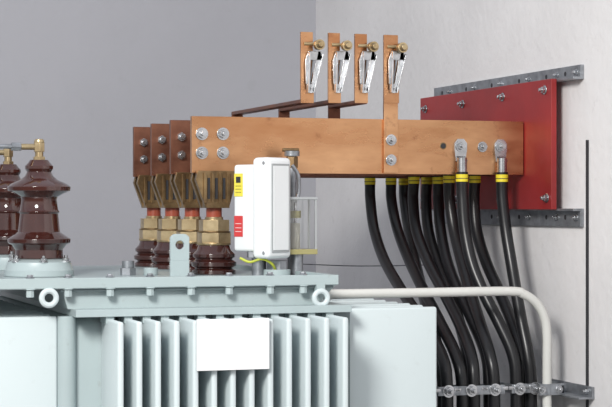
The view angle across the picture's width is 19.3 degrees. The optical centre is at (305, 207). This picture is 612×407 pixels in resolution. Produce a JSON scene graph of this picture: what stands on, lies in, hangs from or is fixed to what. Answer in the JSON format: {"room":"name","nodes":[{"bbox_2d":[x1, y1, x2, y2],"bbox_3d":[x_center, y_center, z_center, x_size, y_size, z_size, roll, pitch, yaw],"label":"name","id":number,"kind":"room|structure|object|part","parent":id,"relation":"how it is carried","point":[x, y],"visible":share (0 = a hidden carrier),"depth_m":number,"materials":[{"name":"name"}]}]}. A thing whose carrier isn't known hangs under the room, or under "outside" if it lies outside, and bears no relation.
{"room":"electrical room","nodes":[
{"label":"electrical room","id":0,"kind":"room"},
{"bbox_2d":[0,0,315,295],"bbox_3d":[-1.685,-0.450,4.633,3.865,3.400,0.150,0,0,-19],"label":"wall","id":1,"kind":"structure","parent":0,"point":[77,77],"depth_m":4.95,"materials":[{"name":"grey paint"}]},
{"bbox_2d":[278,33,351,117],"bbox_3d":[0.018,-0.214,3.756,0.045,0.272,0.363,0,0,-19],"label":"stud","id":2,"kind":"object","parent":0,"point":[336,82],"visible":0.68,"depth_m":3.61,"materials":[{"name":"orange metal"}]},
{"bbox_2d":[316,0,611,406],"bbox_3d":[0.903,-0.450,2.765,0.150,3.400,5.040,0,0,-19],"label":"wall","id":3,"kind":"structure","parent":0,"point":[449,42],"depth_m":3.87,"materials":[{"name":"white paint"}]},
{"bbox_2d":[303,264,422,266],"bbox_3d":[0.155,0.137,4.308,0.358,0.009,0.003,0,0,-19],"label":"strip","id":4,"kind":"object","parent":3,"relation":"attached to","point":[303,264],"visible":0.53,"depth_m":4.30,"materials":[{"name":"grey"}]},
{"bbox_2d":[432,209,583,226],"bbox_3d":[0.421,0.020,3.926,0.024,0.036,0.753,0,0,-19],"label":"rail","id":5,"kind":"object","parent":3,"relation":"attached to","point":[527,217],"visible":0.59,"depth_m":3.75,"materials":[{"name":"metal"}]},
{"bbox_2d":[420,79,556,209],"bbox_3d":[0.383,-0.128,3.958,0.026,0.264,0.697,0,0,-19],"label":"mounting plate","id":6,"kind":"object","parent":5,"relation":"attached to","point":[534,103],"visible":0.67,"depth_m":3.75,"materials":[{"name":"red paint"}]},
{"bbox_2d":[133,127,420,178],"bbox_3d":[-0.045,-0.123,4.108,0.713,0.111,0.048,0,0,-19],"label":"copper busbar","id":7,"kind":"object","parent":6,"relation":"attached to","point":[143,142],"visible":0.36,"depth_m":3.99,"materials":[{"name":"metal"}]},
{"bbox_2d":[231,32,324,116],"bbox_3d":[-0.064,-0.214,3.816,0.045,0.273,0.528,0,0,-19],"label":"bracket","id":8,"kind":"object","parent":7,"relation":"attached to","point":[308,79],"visible":0.67,"depth_m":3.59,"materials":[{"name":"orange metal"}]},
{"bbox_2d":[150,123,455,176],"bbox_3d":[0.007,-0.123,3.952,0.713,0.111,0.048,0,0,-19],"label":"copper busbar","id":9,"kind":"object","parent":6,"relation":"attached to","point":[161,157],"visible":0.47,"depth_m":3.94,"materials":[{"name":"metal"}]},
{"bbox_2d":[169,120,489,175],"bbox_3d":[0.060,-0.123,3.795,0.713,0.111,0.048,0,0,-19],"label":"copper busbar","id":10,"kind":"object","parent":6,"relation":"attached to","point":[181,136],"visible":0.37,"depth_m":3.69,"materials":[{"name":"metal"}]},
{"bbox_2d":[328,34,378,117],"bbox_3d":[0.098,-0.214,3.696,0.045,0.272,0.198,0,0,-19],"label":"stud","id":11,"kind":"object","parent":10,"relation":"attached to","point":[362,78],"visible":0.65,"depth_m":3.63,"materials":[{"name":"orange metal"}]},
{"bbox_2d":[190,116,522,174],"bbox_3d":[0.113,-0.123,3.639,0.713,0.111,0.048,0,0,-19],"label":"copper busbar","id":12,"kind":"object","parent":6,"relation":"attached to","point":[217,143],"visible":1,"depth_m":3.62,"materials":[{"name":"metal"}]},
{"bbox_2d":[383,35,407,172],"bbox_3d":[0.182,-0.210,3.636,0.045,0.280,0.038,0,0,-19],"label":"stud","id":13,"kind":"object","parent":12,"relation":"attached to","point":[393,51],"visible":1,"depth_m":3.64,"materials":[{"name":"orange metal"}]},
{"bbox_2d":[434,64,583,95],"bbox_3d":[0.421,-0.269,3.926,0.024,0.029,0.753,0,0,-19],"label":"rail","id":14,"kind":"object","parent":3,"relation":"attached to","point":[576,72],"visible":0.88,"depth_m":3.83,"materials":[{"name":"metal"}]},
{"bbox_2d":[455,379,593,399],"bbox_3d":[0.406,0.364,3.594,0.262,0.024,0.222,0,0,-19],"label":"rail","id":15,"kind":"object","parent":3,"relation":"attached to","point":[571,390],"visible":0.42,"depth_m":3.58,"materials":[{"name":"silver metal"}]},
{"bbox_2d":[436,385,460,397],"bbox_3d":[0.275,0.362,3.563,0.056,0.025,0.080,0,0,-19],"label":"clamp","id":16,"kind":"object","parent":15,"relation":"attached to","point":[448,391],"depth_m":3.54,"materials":[{"name":"silver metal"}]},
{"bbox_2d":[454,384,487,396],"bbox_3d":[0.321,0.362,3.579,0.073,0.025,0.080,0,0,-19],"label":"clamp","id":17,"kind":"object","parent":15,"relation":"attached to","point":[471,390],"depth_m":3.56,"materials":[{"name":"silver metal"}]},
{"bbox_2d":[480,383,507,395],"bbox_3d":[0.370,0.362,3.595,0.058,0.025,0.080,0,0,-19],"label":"clamp","id":18,"kind":"object","parent":15,"relation":"attached to","point":[495,389],"depth_m":3.57,"materials":[{"name":"silver metal"}]},
{"bbox_2d":[500,382,528,394],"bbox_3d":[0.421,0.362,3.612,0.047,0.025,0.080,0,0,-19],"label":"clamp","id":19,"kind":"object","parent":15,"relation":"attached to","point":[519,388],"depth_m":3.59,"materials":[{"name":"silver metal"}]},
{"bbox_2d":[524,382,540,394],"bbox_3d":[0.452,0.362,3.623,0.047,0.025,0.080,0,0,-19],"label":"clamp","id":20,"kind":"object","parent":15,"relation":"attached to","point":[533,387],"depth_m":3.60,"materials":[{"name":"silver metal"}]},
{"bbox_2d":[539,383,563,395],"bbox_3d":[0.484,0.362,3.592,0.056,0.022,0.051,0,0,-19],"label":"clamp","id":21,"kind":"object","parent":15,"relation":"attached to","point":[544,389],"visible":1,"depth_m":3.58,"materials":[{"name":"metal"}]},
{"bbox_2d":[586,140,588,406],"bbox_3d":[0.556,0.558,3.557,0.003,1.383,0.008,0,0,-19],"label":"trim","id":22,"kind":"structure","parent":3,"relation":"attached to","point":[587,141],"depth_m":3.55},
{"bbox_3d":[-0.881,1.300,2.244,3.865,0.100,5.190,0,0,-19],"label":"floor","id":23,"kind":"structure","parent":0,"visible":0},
{"bbox_2d":[0,234,435,406],"bbox_3d":[-0.328,0.650,3.564,0.956,1.200,1.031,0,0,-19],"label":"transformer","id":24,"kind":"object","parent":23,"relation":"on","point":[127,334],"visible":0.99,"depth_m":3.16,"materials":[{"name":"grey paint"}]},
{"bbox_2d":[0,149,20,270],"bbox_3d":[-0.700,0.000,3.762,0.286,0.262,0.132,0,0,-19],"label":"bushing","id":25,"kind":"object","parent":24,"relation":"on","point":[10,203],"visible":0.48,"depth_m":3.75,"materials":[{"name":"brown ceramic"}]},
{"bbox_2d":[0,139,73,276],"bbox_3d":[-0.583,0.000,3.416,0.286,0.262,0.132,0,0,-19],"label":"bushing","id":26,"kind":"object","parent":24,"relation":"on","point":[38,243],"visible":0.99,"depth_m":3.41,"materials":[{"name":"brown ceramic"}]},
{"bbox_2d":[133,127,163,266],"bbox_3d":[-0.340,-0.024,4.009,0.093,0.308,0.090,0,0,-19],"label":"bushing","id":27,"kind":"object","parent":24,"relation":"on","point":[148,242],"visible":0.59,"depth_m":3.98,"materials":[{"name":"brown ceramic"}]},
{"bbox_2d":[151,124,180,268],"bbox_3d":[-0.287,-0.024,3.853,0.093,0.308,0.090,0,0,-19],"label":"bushing","id":28,"kind":"object","parent":24,"relation":"on","point":[160,183],"visible":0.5,"depth_m":3.83,"materials":[{"name":"brown ceramic"}]},
{"bbox_3d":[-0.442,0.147,3.585,0.754,0.061,0.919,0,0,-19],"label":"lid","id":29,"kind":"part","parent":24,"relation":"part of","materials":[{"name":"grey paint"}]},
{"bbox_3d":[-0.304,0.713,3.602,0.542,1.074,0.905,0,0,-19],"label":"tank","id":30,"kind":"part","parent":24,"relation":"part of","materials":[{"name":"grey metal"}]},
{"bbox_2d":[170,120,204,271],"bbox_3d":[-0.235,-0.024,3.696,0.093,0.308,0.090,0,0,-19],"label":"bushing","id":31,"kind":"object","parent":24,"relation":"on","point":[180,182],"visible":0.45,"depth_m":3.67,"materials":[{"name":"brown metal"}]},
{"bbox_2d":[190,171,236,274],"bbox_3d":[-0.181,0.029,3.540,0.090,0.202,0.090,0,0,-19],"label":"bushing","id":32,"kind":"object","parent":24,"relation":"on","point":[213,190],"visible":0.97,"depth_m":3.51,"materials":[{"name":"brown ceramic"}]},
{"bbox_3d":[-0.125,0.235,3.093,0.129,0.088,0.008,0,0,-19],"label":"rating plate","id":33,"kind":"part","parent":24,"relation":"part of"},
{"bbox_2d":[234,148,317,274],"bbox_3d":[-0.055,0.007,3.470,0.152,0.247,0.102,0,0,-41],"label":"protection relay","id":34,"kind":"object","parent":24,"relation":"on","point":[272,220],"visible":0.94,"depth_m":3.43,"materials":[{"name":"white metal"}]},
{"bbox_2d":[240,257,275,269],"bbox_3d":[-0.088,0.110,3.423,0.076,0.032,0.026,0,0,-19],"label":"earth wire","id":35,"kind":"object","parent":34,"relation":"attached to","point":[241,258],"visible":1,"depth_m":3.42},
{"bbox_2d":[364,177,452,406],"bbox_3d":[0.211,0.554,3.858,0.034,1.391,0.636,0,0,-13],"label":"power cable","id":36,"kind":"object","parent":23,"relation":"on","point":[442,357],"visible":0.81,"depth_m":3.95,"materials":[{"name":"black plastic"}]},
{"bbox_2d":[399,178,441,406],"bbox_3d":[0.253,0.554,3.906,0.032,1.391,0.668,0,0,-4],"label":"power cable","id":37,"kind":"object","parent":23,"relation":"on","point":[403,182],"visible":0.4,"depth_m":4.15,"materials":[{"name":"black plastic"}]},
{"bbox_2d":[385,177,468,406],"bbox_3d":[0.255,0.554,3.873,0.035,1.391,0.638,0,0,-11],"label":"power cable","id":38,"kind":"object","parent":23,"relation":"on","point":[448,338],"visible":0.82,"depth_m":3.88,"materials":[{"name":"black plastic"}]},
{"bbox_2d":[323,287,551,406],"bbox_3d":[0.262,0.702,3.515,0.480,1.095,0.022,0,0,-19],"label":"conduit","id":39,"kind":"object","parent":23,"relation":"on","point":[520,292],"visible":0.98,"depth_m":3.54,"materials":[{"name":"white plastic"}]},
{"bbox_2d":[408,176,479,406],"bbox_3d":[0.289,0.554,3.797,0.032,1.391,0.468,0,0,-13],"label":"power cable","id":40,"kind":"object","parent":23,"relation":"on","point":[468,346],"visible":0.87,"depth_m":3.81,"materials":[{"name":"black plastic"}]},
{"bbox_2d":[421,177,467,377],"bbox_3d":[0.301,0.554,3.835,0.033,1.391,0.490,0,0,-7],"label":"power cable","id":41,"kind":"object","parent":23,"relation":"on","point":[426,182],"visible":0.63,"depth_m":4.02,"materials":[{"name":"black plastic"}]},
{"bbox_2d":[432,176,487,406],"bbox_3d":[0.330,0.554,3.825,0.034,1.391,0.445,0,0,-10],"label":"power cable","id":42,"kind":"object","parent":23,"relation":"on","point":[437,181],"visible":0.68,"depth_m":3.92,"materials":[{"name":"black plastic"}]},
{"bbox_2d":[443,174,499,406],"bbox_3d":[0.343,0.554,3.728,0.033,1.391,0.300,0,0,-15],"label":"power cable","id":43,"kind":"object","parent":23,"relation":"on","point":[473,302],"visible":0.83,"depth_m":3.71,"materials":[{"name":"black plastic"}]},
{"bbox_2d":[453,139,521,406],"bbox_3d":[0.368,0.554,3.651,0.158,1.391,0.034,0,0,40],"label":"power cable","id":44,"kind":"object","parent":23,"relation":"on","point":[460,145],"visible":0.94,"depth_m":3.66,"materials":[{"name":"black plastic"}]},
{"bbox_2d":[468,175,524,406],"bbox_3d":[0.403,0.554,3.762,0.032,1.391,0.274,0,0,-19],"label":"power cable","id":45,"kind":"object","parent":23,"relation":"on","point":[484,257],"visible":0.71,"depth_m":3.81,"materials":[{"name":"black plastic"}]},
{"bbox_2d":[493,139,536,406],"bbox_3d":[0.430,0.554,3.671,0.032,1.391,0.134,0,0,-25],"label":"power cable","id":46,"kind":"object","parent":23,"relation":"on","point":[499,146],"visible":0.97,"depth_m":3.69,"materials":[{"name":"black plastic"}]}
]}

